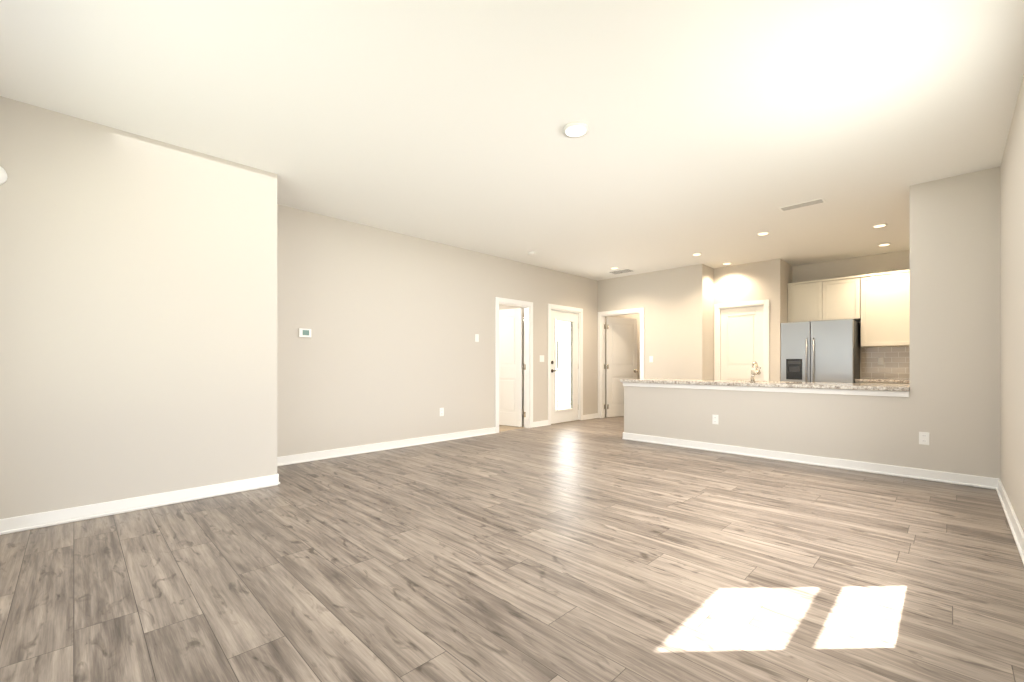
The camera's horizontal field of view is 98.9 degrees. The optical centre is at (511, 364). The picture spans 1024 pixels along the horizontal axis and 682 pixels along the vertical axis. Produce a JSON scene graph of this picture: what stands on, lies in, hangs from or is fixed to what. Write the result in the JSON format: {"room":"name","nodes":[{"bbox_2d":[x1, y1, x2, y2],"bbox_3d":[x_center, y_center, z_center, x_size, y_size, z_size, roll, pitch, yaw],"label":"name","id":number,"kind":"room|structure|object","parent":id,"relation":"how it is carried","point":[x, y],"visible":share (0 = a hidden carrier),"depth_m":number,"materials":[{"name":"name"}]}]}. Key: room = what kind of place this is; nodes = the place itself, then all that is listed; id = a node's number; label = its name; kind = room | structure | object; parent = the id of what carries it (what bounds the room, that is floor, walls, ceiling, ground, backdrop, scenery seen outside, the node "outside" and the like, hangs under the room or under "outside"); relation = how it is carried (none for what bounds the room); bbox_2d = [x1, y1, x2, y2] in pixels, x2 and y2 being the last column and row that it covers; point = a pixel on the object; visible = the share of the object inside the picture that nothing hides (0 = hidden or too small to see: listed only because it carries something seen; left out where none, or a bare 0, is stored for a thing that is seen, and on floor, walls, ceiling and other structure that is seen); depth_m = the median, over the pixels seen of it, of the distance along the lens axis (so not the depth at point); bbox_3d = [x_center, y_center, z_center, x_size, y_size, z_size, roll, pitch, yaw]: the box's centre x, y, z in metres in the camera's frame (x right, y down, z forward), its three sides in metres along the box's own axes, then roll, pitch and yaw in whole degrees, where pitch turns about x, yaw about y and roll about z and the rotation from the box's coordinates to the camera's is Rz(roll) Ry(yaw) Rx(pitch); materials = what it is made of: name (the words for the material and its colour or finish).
{"room":"empty living room","nodes":[
{"label":"empty living room","id":0,"kind":"room"},
{"bbox_2d":[0,96,276,518],"bbox_3d":[-3.108,-0.310,3.468,0.900,2.740,2.030,0,0,45],"label":"wall","id":1,"kind":"structure","parent":0,"point":[138,315],"depth_m":3.16,"materials":[{"name":"beige paint"}]},
{"bbox_2d":[0,166,7,184],"bbox_3d":[-3.213,-1.180,2.704,0.030,0.130,0.130,0,0,45],"label":"smoke detector","id":2,"kind":"object","parent":1,"relation":"attached to","point":[3,176],"visible":1,"depth_m":2.73,"materials":[{"name":"white plastic"}]},
{"bbox_2d":[0,474,277,534],"bbox_3d":[-2.724,1.012,3.197,0.026,0.095,1.870,0,0,45],"label":"baseboard","id":3,"kind":"structure","parent":1,"relation":"attached to","point":[42,519],"depth_m":3.15,"materials":[{"name":"white wood"}]},
{"bbox_2d":[277,204,639,456],"bbox_3d":[0.633,-0.310,7.761,0.120,2.740,9.330,0,0,45],"label":"wall","id":4,"kind":"structure","parent":0,"point":[390,349],"depth_m":5.53,"materials":[{"name":"beige paint"}]},
{"bbox_2d":[298,328,310,337],"bbox_3d":[-2.254,-0.346,4.772,0.023,0.094,0.130,0,0,45],"label":"thermostat","id":5,"kind":"object","parent":4,"relation":"attached to","point":[302,332],"visible":0.98,"depth_m":4.76,"materials":[{"name":"white plastic"}]},
{"bbox_2d":[277,427,495,465],"bbox_3d":[-1.428,1.012,5.596,0.026,0.095,3.326,0,0,45],"label":"baseboard","id":6,"kind":"structure","parent":4,"relation":"attached to","point":[312,456],"depth_m":5.36,"materials":[{"name":"white wood"}]},
{"bbox_2d":[440,408,443,415],"bbox_3d":[-0.973,0.654,6.064,0.008,0.115,0.070,0,0,45],"label":"electrical outlet","id":7,"kind":"object","parent":4,"relation":"attached to","point":[441,411],"visible":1,"depth_m":6.06,"materials":[{"name":"white plastic"}]},
{"bbox_2d":[475,334,478,341],"bbox_3d":[-0.521,-0.397,6.517,0.006,0.115,0.070,0,0,45],"label":"switch plate","id":8,"kind":"object","parent":4,"relation":"attached to","point":[476,337],"visible":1,"depth_m":6.51,"materials":[{"name":"white plastic"}]},
{"bbox_2d":[499,308,525,426],"bbox_3d":[-0.102,0.046,7.572,0.741,2.012,0.201,0,0,45],"label":"door","id":9,"kind":"structure","parent":4,"relation":"in","point":[510,367],"depth_m":7.53,"materials":[{"name":"white wood"}]},
{"bbox_2d":[495,297,532,432],"bbox_3d":[0.000,0.005,7.128,0.152,2.110,0.860,0,0,45],"label":"door frame","id":10,"kind":"structure","parent":4,"relation":"attached to","point":[528,361],"depth_m":7.33,"materials":[{"name":"white wood"}]},
{"bbox_2d":[533,420,548,427],"bbox_3d":[0.495,1.012,7.520,0.026,0.095,0.395,0,0,45],"label":"baseboard","id":11,"kind":"structure","parent":4,"relation":"attached to","point":[540,423],"depth_m":7.51,"materials":[{"name":"white wood"}]},
{"bbox_2d":[551,310,577,423],"bbox_3d":[0.947,0.037,8.075,0.138,2.025,0.846,0,0,45],"label":"door","id":12,"kind":"structure","parent":4,"relation":"in","point":[565,415],"depth_m":8.13,"materials":[{"name":"white"}]},
{"bbox_2d":[548,304,582,424],"bbox_3d":[0.944,-0.005,8.072,0.152,2.130,1.020,0,0,45],"label":"door frame","id":13,"kind":"structure","parent":4,"relation":"attached to","point":[579,311],"depth_m":8.33,"materials":[{"name":"white wood"}]},
{"bbox_2d":[551,420,579,424],"bbox_3d":[0.946,1.054,8.070,0.125,0.012,0.880,0,0,45],"label":"threshold","id":14,"kind":"object","parent":4,"relation":"attached to","point":[565,422],"visible":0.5,"depth_m":8.01,"materials":[{"name":"wood"}]},
{"bbox_2d":[583,413,597,419],"bbox_3d":[1.538,1.012,8.563,0.026,0.095,0.515,0,0,45],"label":"baseboard","id":15,"kind":"structure","parent":4,"relation":"attached to","point":[590,416],"depth_m":8.56,"materials":[{"name":"white wood"}]},
{"bbox_2d":[499,305,523,424],"bbox_3d":[-0.842,-0.310,8.846,3.500,2.740,0.120,0,0,45],"label":"wall","id":16,"kind":"structure","parent":0,"point":[502,307],"depth_m":7.73,"materials":[{"name":"beige paint"}]},
{"bbox_2d":[0,416,1023,681],"bbox_3d":[-0.035,1.110,5.721,9.060,0.100,9.560,0,0,45],"label":"floor","id":17,"kind":"structure","parent":0,"point":[592,550],"depth_m":2.19,"materials":[{"name":"laminate"}]},
{"bbox_2d":[781,319,859,382],"bbox_3d":[4.809,0.200,6.844,0.910,1.720,0.791,0,0,45],"label":"refrigerator","id":18,"kind":"object","parent":17,"relation":"on","point":[822,351],"visible":0.62,"depth_m":6.57,"materials":[{"name":"grey metal"}]},
{"bbox_2d":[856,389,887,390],"bbox_3d":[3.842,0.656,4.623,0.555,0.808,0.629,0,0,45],"label":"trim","id":19,"kind":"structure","parent":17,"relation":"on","point":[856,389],"depth_m":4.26,"materials":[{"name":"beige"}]},
{"bbox_2d":[628,378,909,390],"bbox_3d":[2.907,0.229,5.447,3.048,0.038,0.815,0,0,45],"label":"countertop","id":20,"kind":"structure","parent":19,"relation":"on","point":[823,385],"depth_m":4.90,"materials":[{"name":"beige stone"}]},
{"bbox_2d":[751,361,759,380],"bbox_3d":[2.968,0.083,5.302,0.123,0.253,0.211,0,0,45],"label":"faucet","id":21,"kind":"object","parent":20,"relation":"on","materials":[{"name":"silver metal"}]},
{"bbox_2d":[856,382,899,383],"bbox_3d":[5.381,0.656,6.418,0.484,0.808,0.628,0,0,45],"label":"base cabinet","id":22,"kind":"object","parent":17,"relation":"on","point":[856,382],"depth_m":6.20,"materials":[{"name":"beige wood"}]},
{"bbox_2d":[856,378,909,381],"bbox_3d":[5.653,0.229,6.136,1.276,0.038,0.643,0,0,45],"label":"countertop","id":23,"kind":"structure","parent":22,"relation":"on","point":[861,379],"depth_m":6.22,"materials":[{"name":"beige stone"}]},
{"bbox_2d":[0,0,1023,280],"bbox_3d":[0.601,-1.730,6.357,9.060,0.100,11.360,0,0,45],"label":"ceiling","id":24,"kind":"structure","parent":0,"point":[720,132],"depth_m":2.84,"materials":[{"name":"white paint"}]},
{"bbox_2d":[562,121,588,137],"bbox_3d":[0.453,-1.667,3.111,0.190,0.025,0.190,0,0,45],"label":"smoke detector","id":25,"kind":"object","parent":24,"relation":"in","point":[577,129],"visible":0.96,"depth_m":3.09,"materials":[{"name":"white plastic"}]},
{"bbox_2d":[608,268,634,273],"bbox_3d":[1.966,-1.675,7.877,0.420,0.009,0.270,0,0,45],"label":"ceiling vent","id":26,"kind":"object","parent":24,"relation":"in","point":[621,271],"visible":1,"depth_m":7.86,"materials":[{"name":"white plastic"}]},
{"bbox_2d":[757,232,768,234],"bbox_3d":[3.210,-1.674,5.600,0.138,0.010,0.137,0,0,45],"label":"recessed light","id":27,"kind":"object","parent":24,"relation":"in","point":[763,233],"visible":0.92,"depth_m":5.57,"materials":[{"name":"white plastic"}]},
{"bbox_2d":[779,198,825,211],"bbox_3d":[3.041,-1.675,4.596,0.400,0.009,0.150,0,0,45],"label":"ceiling vent","id":28,"kind":"object","parent":24,"relation":"in","point":[803,204],"visible":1,"depth_m":4.57,"materials":[{"name":"white plastic"}]},
{"bbox_2d":[872,224,886,227],"bbox_3d":[4.434,-1.674,5.282,0.138,0.010,0.138,0,0,45],"label":"recessed light","id":29,"kind":"object","parent":24,"relation":"in","point":[878,225],"visible":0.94,"depth_m":5.26,"materials":[{"name":"white plastic"}]},
{"bbox_2d":[598,264,704,379],"bbox_3d":[2.482,-0.310,8.068,2.060,2.740,0.120,0,0,45],"label":"wall","id":30,"kind":"structure","parent":0,"point":[671,302],"depth_m":7.71,"materials":[{"name":"beige paint"}]},
{"bbox_2d":[604,317,637,416],"bbox_3d":[2.248,0.046,8.932,0.310,2.012,0.861,0,0,45],"label":"door","id":31,"kind":"structure","parent":30,"relation":"in","point":[621,348],"depth_m":8.91,"materials":[{"name":"white wood"}]},
{"bbox_2d":[598,307,643,417],"bbox_3d":[2.114,0.005,8.436,1.000,2.110,0.152,0,0,45],"label":"door frame","id":32,"kind":"structure","parent":30,"relation":"attached to","point":[601,361],"depth_m":8.69,"materials":[{"name":"white wood"}]},
{"bbox_2d":[705,265,713,379],"bbox_3d":[3.663,-0.310,7.877,0.120,2.740,1.280,0,0,45],"label":"wall","id":33,"kind":"structure","parent":0,"point":[709,323],"depth_m":7.52,"materials":[{"name":"beige paint"}]},
{"bbox_2d":[714,259,781,380],"bbox_3d":[3.924,-0.310,7.333,1.020,2.740,0.120,0,0,45],"label":"wall","id":34,"kind":"structure","parent":0,"point":[760,280],"depth_m":7.11,"materials":[{"name":"beige paint"}]},
{"bbox_2d":[714,299,768,380],"bbox_3d":[3.875,0.005,7.382,0.850,2.110,0.152,0,0,45],"label":"door frame","id":35,"kind":"structure","parent":34,"relation":"attached to","point":[717,337],"depth_m":7.36,"materials":[{"name":"white wood"}]},
{"bbox_2d":[721,306,762,380],"bbox_3d":[3.861,0.046,7.368,0.666,2.012,0.180,0,0,45],"label":"door","id":36,"kind":"structure","parent":34,"relation":"in","point":[741,339],"depth_m":7.35,"materials":[{"name":"white wood"}]},
{"bbox_2d":[782,260,792,322],"bbox_3d":[4.511,-0.310,7.283,0.120,2.740,0.640,0,0,45],"label":"wall","id":37,"kind":"structure","parent":0,"point":[787,273],"depth_m":7.15,"materials":[{"name":"beige paint"}]},
{"bbox_2d":[624,167,999,478],"bbox_3d":[2.910,-0.310,5.024,3.590,2.740,0.120,0,0,45],"label":"wall","id":38,"kind":"structure","parent":0,"point":[955,317],"depth_m":4.03,"materials":[{"name":"beige paint"}]},
{"bbox_2d":[712,415,717,423],"bbox_3d":[2.486,0.670,5.357,0.070,0.115,0.008,0,0,45],"label":"electrical outlet","id":39,"kind":"object","parent":38,"relation":"attached to","point":[714,419],"visible":1,"depth_m":5.36,"materials":[{"name":"white plastic"}]},
{"bbox_2d":[623,382,908,396],"bbox_3d":[2.656,0.278,5.183,3.030,0.054,0.014,0,0,45],"label":"trim","id":40,"kind":"structure","parent":38,"relation":"attached to","point":[821,391],"depth_m":4.85,"materials":[{"name":"white"}]},
{"bbox_2d":[622,432,998,489],"bbox_3d":[2.853,1.012,4.977,3.604,0.095,0.026,0,0,45],"label":"baseboard","id":41,"kind":"structure","parent":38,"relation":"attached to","point":[951,478],"depth_m":4.51,"materials":[{"name":"white wood"}]},
{"bbox_2d":[919,432,928,444],"bbox_3d":[3.801,0.680,4.041,0.070,0.115,0.008,0,0,45],"label":"electrical outlet","id":42,"kind":"object","parent":38,"relation":"attached to","point":[923,438],"visible":1,"depth_m":4.04,"materials":[{"name":"white plastic"}]},
{"bbox_2d":[793,250,909,378],"bbox_3d":[5.247,-0.310,7.099,3.220,2.740,0.140,0,0,45],"label":"wall","id":43,"kind":"structure","parent":0,"point":[882,263],"depth_m":6.87,"materials":[{"name":"beige paint"}]},
{"bbox_2d":[788,279,827,322],"bbox_3d":[4.853,-1.015,7.159,0.529,0.650,0.328,0,0,45],"label":"upper cabinet","id":44,"kind":"object","parent":43,"relation":"attached to","point":[807,301],"depth_m":7.03,"materials":[{"name":"beige wood"}]},
{"bbox_2d":[828,275,859,319],"bbox_3d":[5.147,-1.015,6.865,0.529,0.650,0.328,0,0,45],"label":"upper cabinet","id":45,"kind":"object","parent":43,"relation":"attached to","point":[843,293],"depth_m":6.70,"materials":[{"name":"beige wood"}]},
{"bbox_2d":[852,270,909,346],"bbox_3d":[5.545,-0.805,6.467,0.717,1.070,0.328,0,0,45],"label":"upper cabinet","id":46,"kind":"object","parent":43,"relation":"attached to","point":[877,305],"depth_m":6.36,"materials":[{"name":"beige wood"}]},
{"bbox_2d":[861,346,909,378],"bbox_3d":[5.883,-0.030,6.363,1.272,0.478,0.001,0,0,45],"label":"tile backsplash","id":47,"kind":"structure","parent":43,"relation":"attached to","point":[896,365],"depth_m":6.60,"materials":[{"name":"beige tile"}]},
{"bbox_2d":[878,357,883,364],"bbox_3d":[5.589,-0.058,6.642,0.070,0.115,0.006,0,0,45],"label":"outlet","id":48,"kind":"object","parent":47,"relation":"attached to","point":[880,360],"visible":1,"depth_m":6.64,"materials":[{"name":"white plastic"}]},
{"bbox_2d":[1000,74,1023,531],"bbox_3d":[3.748,-0.310,3.210,0.160,2.740,11.360,0,0,45],"label":"wall","id":49,"kind":"structure","parent":0,"point":[1012,321],"depth_m":2.94,"materials":[{"name":"beige paint"}]},
{"bbox_2d":[996,479,1023,563],"bbox_3d":[1.948,1.012,1.542,0.026,0.095,6.136,0,0,45],"label":"baseboard","id":50,"kind":"structure","parent":49,"relation":"attached to","point":[1014,525],"depth_m":2.84,"materials":[{"name":"white wood"}]},
{"label":"outside","id":51,"kind":"structure","parent":0,"visible":0},
{"bbox_2d":[556,388,569,409],"bbox_3d":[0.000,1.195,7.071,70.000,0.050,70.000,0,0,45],"label":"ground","id":52,"kind":"structure","parent":51,"point":[563,397],"depth_m":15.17,"materials":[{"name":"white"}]},
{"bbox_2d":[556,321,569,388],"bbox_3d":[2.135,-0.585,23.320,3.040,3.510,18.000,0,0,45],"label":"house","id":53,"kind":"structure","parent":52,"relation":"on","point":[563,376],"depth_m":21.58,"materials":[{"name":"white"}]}
]}

